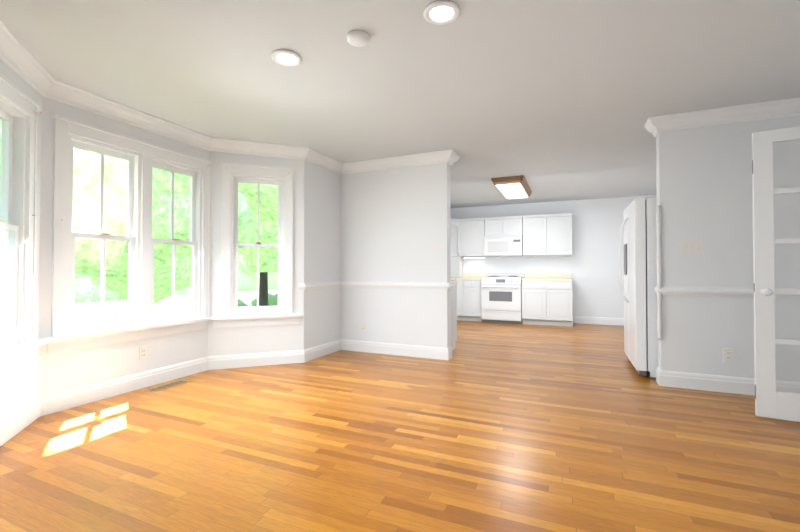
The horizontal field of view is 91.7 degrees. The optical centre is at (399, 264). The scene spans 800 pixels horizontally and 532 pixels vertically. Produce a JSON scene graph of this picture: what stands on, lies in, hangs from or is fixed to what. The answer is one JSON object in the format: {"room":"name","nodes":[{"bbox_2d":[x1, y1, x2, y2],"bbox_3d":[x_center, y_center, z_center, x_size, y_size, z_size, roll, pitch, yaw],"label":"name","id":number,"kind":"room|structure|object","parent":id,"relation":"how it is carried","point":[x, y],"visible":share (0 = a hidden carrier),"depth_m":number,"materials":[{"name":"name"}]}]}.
{"room":"empty dining room","nodes":[
{"label":"empty dining room","id":0,"kind":"room"},
{"bbox_2d":[0,59,41,420],"bbox_3d":[-2.472,-0.132,2.354,0.105,2.440,1.034,0,-1,-23],"label":"wall","id":1,"kind":"structure","parent":0,"point":[18,386],"depth_m":2.63,"materials":[{"name":"paint"}]},
{"bbox_2d":[0,73,47,372],"bbox_3d":[-2.453,-0.235,2.338,0.237,1.767,0.932,0,-1,-24],"label":"window unit","id":2,"kind":"structure","parent":1,"relation":"in","point":[13,122],"depth_m":2.57,"materials":[{"name":"paint"}]},
{"bbox_2d":[38,96,208,396],"bbox_3d":[-2.369,-0.116,3.486,0.105,2.440,1.517,0,-1,24],"label":"wall","id":3,"kind":"structure","parent":0,"point":[64,370],"depth_m":3.07,"materials":[{"name":"paint"}]},
{"bbox_2d":[44,114,212,353],"bbox_3d":[-2.346,-0.219,3.497,0.351,1.767,1.418,0,-1,18],"label":"window unit","id":4,"kind":"structure","parent":3,"relation":"in","point":[67,334],"depth_m":3.25,"materials":[{"name":"paint"}]},
{"bbox_2d":[139,346,146,359],"bbox_3d":[-2.302,0.794,3.483,0.008,0.115,0.070,0,-1,24],"label":"outlet","id":5,"kind":"object","parent":3,"relation":"attached to","point":[142,352],"visible":1,"depth_m":3.48,"materials":[{"name":"plastic"}]},
{"bbox_2d":[0,350,299,445],"bbox_3d":[-2.005,1.032,3.310,0.690,0.140,2.790,0,-1,24],"label":"baseboard","id":6,"kind":"structure","parent":3,"relation":"attached to","point":[18,421],"depth_m":3.32,"materials":[{"name":"paint"}]},
{"bbox_2d":[0,21,343,172],"bbox_3d":[-1.813,-1.275,3.624,0.814,0.118,3.460,0,-1,24],"label":"crown molding","id":7,"kind":"structure","parent":3,"relation":"attached to","point":[21,60],"depth_m":3.30,"materials":[{"name":"paint"}]},
{"bbox_2d":[149,156,210,323],"bbox_3d":[-2.231,-0.239,3.847,0.214,1.606,0.624,0,-1,30],"label":"window unit","id":8,"kind":"structure","parent":3,"relation":"in","point":[195,174],"depth_m":3.88,"materials":[{"name":"paint"}]},
{"bbox_2d":[208,151,303,355],"bbox_3d":[-1.605,-0.104,4.328,1.034,2.440,0.105,0,-1,-20],"label":"wall","id":9,"kind":"structure","parent":0,"point":[247,340],"depth_m":4.27,"materials":[{"name":"paint"}]},
{"bbox_2d":[210,162,301,327],"bbox_3d":[-1.579,-0.208,4.328,0.932,1.767,0.237,0,-1,-18],"label":"window unit","id":10,"kind":"structure","parent":9,"relation":"in","point":[232,315],"depth_m":4.29,"materials":[{"name":"paint"}]},
{"bbox_2d":[304,160,340,349],"bbox_3d":[-0.182,-0.070,6.791,0.200,2.440,5.020,0,-1,24],"label":"wall","id":11,"kind":"structure","parent":0,"point":[322,219],"depth_m":4.77,"materials":[{"name":"paint"}]},
{"bbox_2d":[300,339,339,362],"bbox_3d":[-0.947,1.052,4.763,0.018,0.140,0.738,0,-1,24],"label":"baseboard","id":12,"kind":"structure","parent":11,"relation":"attached to","point":[318,351],"depth_m":4.68,"materials":[{"name":"paint"}]},
{"bbox_2d":[340,163,450,347],"bbox_3d":[-0.089,-0.096,4.926,1.470,2.440,0.140,0,-1,24],"label":"wall","id":13,"kind":"structure","parent":0,"point":[395,223],"depth_m":4.83,"materials":[{"name":"paint"}]},
{"bbox_2d":[361,322,365,331],"bbox_3d":[-0.472,0.805,5.000,0.070,0.115,0.008,0,-1,24],"label":"outlet","id":14,"kind":"object","parent":13,"relation":"attached to","point":[363,326],"visible":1,"depth_m":5.00,"materials":[{"name":"plastic"}]},
{"bbox_2d":[340,339,451,359],"bbox_3d":[-0.109,1.053,4.843,1.488,0.140,0.038,0,-1,24],"label":"baseboard","id":15,"kind":"structure","parent":13,"relation":"attached to","point":[441,353],"depth_m":4.79,"materials":[{"name":"paint"}]},
{"bbox_2d":[338,149,455,174],"bbox_3d":[-0.089,-1.259,4.824,1.565,0.118,0.115,0,-1,24],"label":"crown molding","id":16,"kind":"structure","parent":13,"relation":"attached to","point":[445,156],"depth_m":4.76,"materials":[{"name":"paint"}]},
{"bbox_2d":[431,243,436,252],"bbox_3d":[0.406,-0.200,4.625,0.070,0.115,0.016,0,-1,24],"label":"light switch","id":17,"kind":"object","parent":13,"relation":"attached to","point":[433,247],"visible":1,"depth_m":4.63,"materials":[{"name":"plastic"}]},
{"bbox_2d":[0,320,799,531],"bbox_3d":[0.689,1.165,3.534,5.960,0.120,10.250,0,-1,24],"label":"floor","id":18,"kind":"structure","parent":0,"point":[503,427],"depth_m":2.26,"materials":[{"name":"brown wood"}]},
{"bbox_2d":[144,380,189,391],"bbox_3d":[-2.107,1.103,3.535,0.120,0.004,0.360,0,-1,24],"label":"floor vent","id":19,"kind":"object","parent":18,"relation":"in","point":[165,386],"visible":1,"depth_m":3.53,"materials":[{"name":"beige metal"}]},
{"bbox_2d":[451,213,572,349],"bbox_3d":[1.350,0.076,6.503,2.824,2.140,3.898,0,-1,24],"label":"kitchen cabinets","id":20,"kind":"object","parent":18,"relation":"on","point":[530,298],"visible":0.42,"depth_m":7.68,"materials":[{"name":"paint"}]},
{"bbox_2d":[481,273,523,323],"bbox_3d":[2.092,0.672,7.880,0.760,0.985,0.728,0,-1,24],"label":"range","id":21,"kind":"object","parent":20,"relation":"in","point":[502,294],"depth_m":7.60,"materials":[{"name":"white metal"}]},
{"bbox_2d":[484,234,522,256],"bbox_3d":[2.159,-0.385,8.048,0.752,0.425,0.430,0,-1,24],"label":"microwave","id":22,"kind":"object","parent":20,"relation":"in","point":[495,245],"depth_m":7.88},
{"bbox_2d":[526,255,568,256],"bbox_3d":[2.932,-0.164,7.728,0.810,0.023,0.050,0,-1,24],"label":"light","id":23,"kind":"object","parent":20,"relation":"attached to","point":[539,255],"depth_m":7.69,"materials":[{"name":"white plastic"}]},
{"bbox_2d":[619,196,657,378],"bbox_3d":[2.822,0.226,4.085,0.886,1.772,0.910,0,-1,24],"label":"fridge","id":24,"kind":"object","parent":18,"relation":"on","point":[638,229],"visible":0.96,"depth_m":3.80,"materials":[{"name":"white metal"}]},
{"bbox_2d":[656,367,799,395],"bbox_3d":[2.916,1.032,3.296,1.208,0.140,0.018,0,-1,24],"label":"baseboard","id":25,"kind":"structure","parent":18,"relation":"on","point":[707,382],"depth_m":3.37,"materials":[{"name":"paint"}]},
{"bbox_2d":[0,0,799,207],"bbox_3d":[0.689,-1.410,3.570,5.960,0.150,10.250,0,-1,24],"label":"ceiling","id":26,"kind":"structure","parent":0,"point":[556,100],"depth_m":2.72,"materials":[{"name":"paint"}]},
{"bbox_2d":[271,49,301,65],"bbox_3d":[-0.739,-1.342,2.531,0.196,0.013,0.196,0,-1,24],"label":"recessed light","id":27,"kind":"object","parent":26,"relation":"in","point":[283,57],"visible":0.98,"depth_m":2.52,"materials":[{"name":"glass"}]},
{"bbox_2d":[347,30,368,46],"bbox_3d":[-0.249,-1.336,2.304,0.132,0.031,0.132,0,-1,24],"label":"smoke detector","id":28,"kind":"object","parent":26,"relation":"attached to","point":[357,38],"visible":1,"depth_m":2.28,"materials":[{"name":"paint"}]},
{"bbox_2d":[423,0,459,24],"bbox_3d":[0.223,-1.348,2.086,0.196,0.013,0.196,0,-1,24],"label":"recessed light","id":29,"kind":"object","parent":26,"relation":"in","point":[441,12],"visible":1,"depth_m":2.08,"materials":[{"name":"glass"}]},
{"bbox_2d":[491,175,531,198],"bbox_3d":[1.860,-1.243,6.385,0.480,0.102,1.350,0,-1,24],"label":"kitchen ceiling light","id":30,"kind":"object","parent":26,"relation":"attached to","point":[511,187],"visible":1,"depth_m":6.04,"materials":[{"name":"brown wood"}]},
{"bbox_2d":[644,97,799,136],"bbox_3d":[2.844,-1.279,3.334,1.225,0.118,0.125,0,-1,24],"label":"crown molding","id":31,"kind":"structure","parent":26,"relation":"attached to","point":[788,107],"depth_m":3.33,"materials":[{"name":"paint"}]},
{"bbox_2d":[450,195,656,322],"bbox_3d":[3.158,-0.054,7.955,4.980,2.440,0.200,0,-1,24],"label":"wall","id":32,"kind":"structure","parent":0,"point":[597,224],"depth_m":7.64,"materials":[{"name":"paint"}]},
{"bbox_2d":[587,259,593,264],"bbox_3d":[3.728,-0.039,7.587,0.115,0.115,0.016,0,-1,24],"label":"light switch","id":33,"kind":"object","parent":32,"relation":"attached to","point":[590,261],"visible":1,"depth_m":7.59,"materials":[{"name":"plastic"}]},
{"bbox_2d":[574,316,623,325],"bbox_3d":[4.112,1.088,7.401,1.440,0.140,0.018,0,-1,24],"label":"baseboard","id":34,"kind":"structure","parent":32,"relation":"attached to","point":[598,320],"depth_m":7.50,"materials":[{"name":"paint"}]},
{"bbox_2d":[656,115,799,381],"bbox_3d":[2.975,-0.118,3.373,1.230,2.440,0.140,0,-1,24],"label":"wall","id":35,"kind":"structure","parent":0,"point":[704,183],"depth_m":3.38,"materials":[{"name":"paint"}]},
{"bbox_2d":[656,204,661,339],"bbox_3d":[2.368,0.067,3.547,0.040,1.235,0.039,0,-1,24],"label":"trim","id":36,"kind":"structure","parent":35,"relation":"attached to","point":[659,311],"depth_m":3.54,"materials":[{"name":"paint"}]},
{"bbox_2d":[681,241,703,254],"bbox_3d":[2.600,-0.146,3.453,0.165,0.115,0.016,0,-1,24],"label":"switch plate","id":37,"kind":"object","parent":35,"relation":"attached to","point":[694,247],"visible":1,"depth_m":3.45,"materials":[{"name":"plastic"}]},
{"bbox_2d":[723,348,733,361],"bbox_3d":[2.830,0.782,3.343,0.070,0.115,0.008,0,-1,24],"label":"outlet","id":38,"kind":"object","parent":35,"relation":"attached to","point":[728,354],"visible":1,"depth_m":3.34,"materials":[{"name":"plastic"}]},
{"bbox_3d":[3.285,-0.132,2.303,0.200,2.440,10.050,0,-1,24],"label":"wall","id":39,"kind":"structure","parent":0,"visible":0},
{"bbox_2d":[299,281,340,289],"bbox_3d":[-0.965,0.257,4.752,0.060,0.080,0.794,0,-1,24],"label":"trim","id":40,"kind":"structure","parent":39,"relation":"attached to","point":[315,285],"depth_m":4.68,"materials":[{"name":"paint"}]},
{"bbox_2d":[341,281,450,288],"bbox_3d":[-0.105,0.258,4.845,1.502,0.080,0.052,0,-1,24],"label":"trim","id":41,"kind":"structure","parent":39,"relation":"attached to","point":[356,284],"depth_m":4.79,"materials":[{"name":"paint"}]},
{"bbox_2d":[655,286,799,297],"bbox_3d":[2.908,0.237,3.303,1.224,0.080,0.032,0,-1,24],"label":"trim","id":42,"kind":"structure","parent":39,"relation":"attached to","point":[713,291],"depth_m":3.38,"materials":[{"name":"paint"}]},
{"bbox_2d":[752,127,799,421],"bbox_3d":[2.899,0.064,2.638,0.766,2.033,0.180,0,-1,24],"label":"french door","id":43,"kind":"structure","parent":39,"relation":"in","point":[771,401],"depth_m":2.75,"materials":[{"name":"paint"}]},
{"label":"outside","id":44,"kind":"structure","parent":0,"visible":0},
{"bbox_2d":[0,120,277,320],"bbox_3d":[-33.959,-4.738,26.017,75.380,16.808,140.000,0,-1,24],"label":"window panes","id":45,"kind":"object","parent":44,"point":[163,178],"depth_m":6.72,"materials":[{"name":"clear glass"}]}
]}

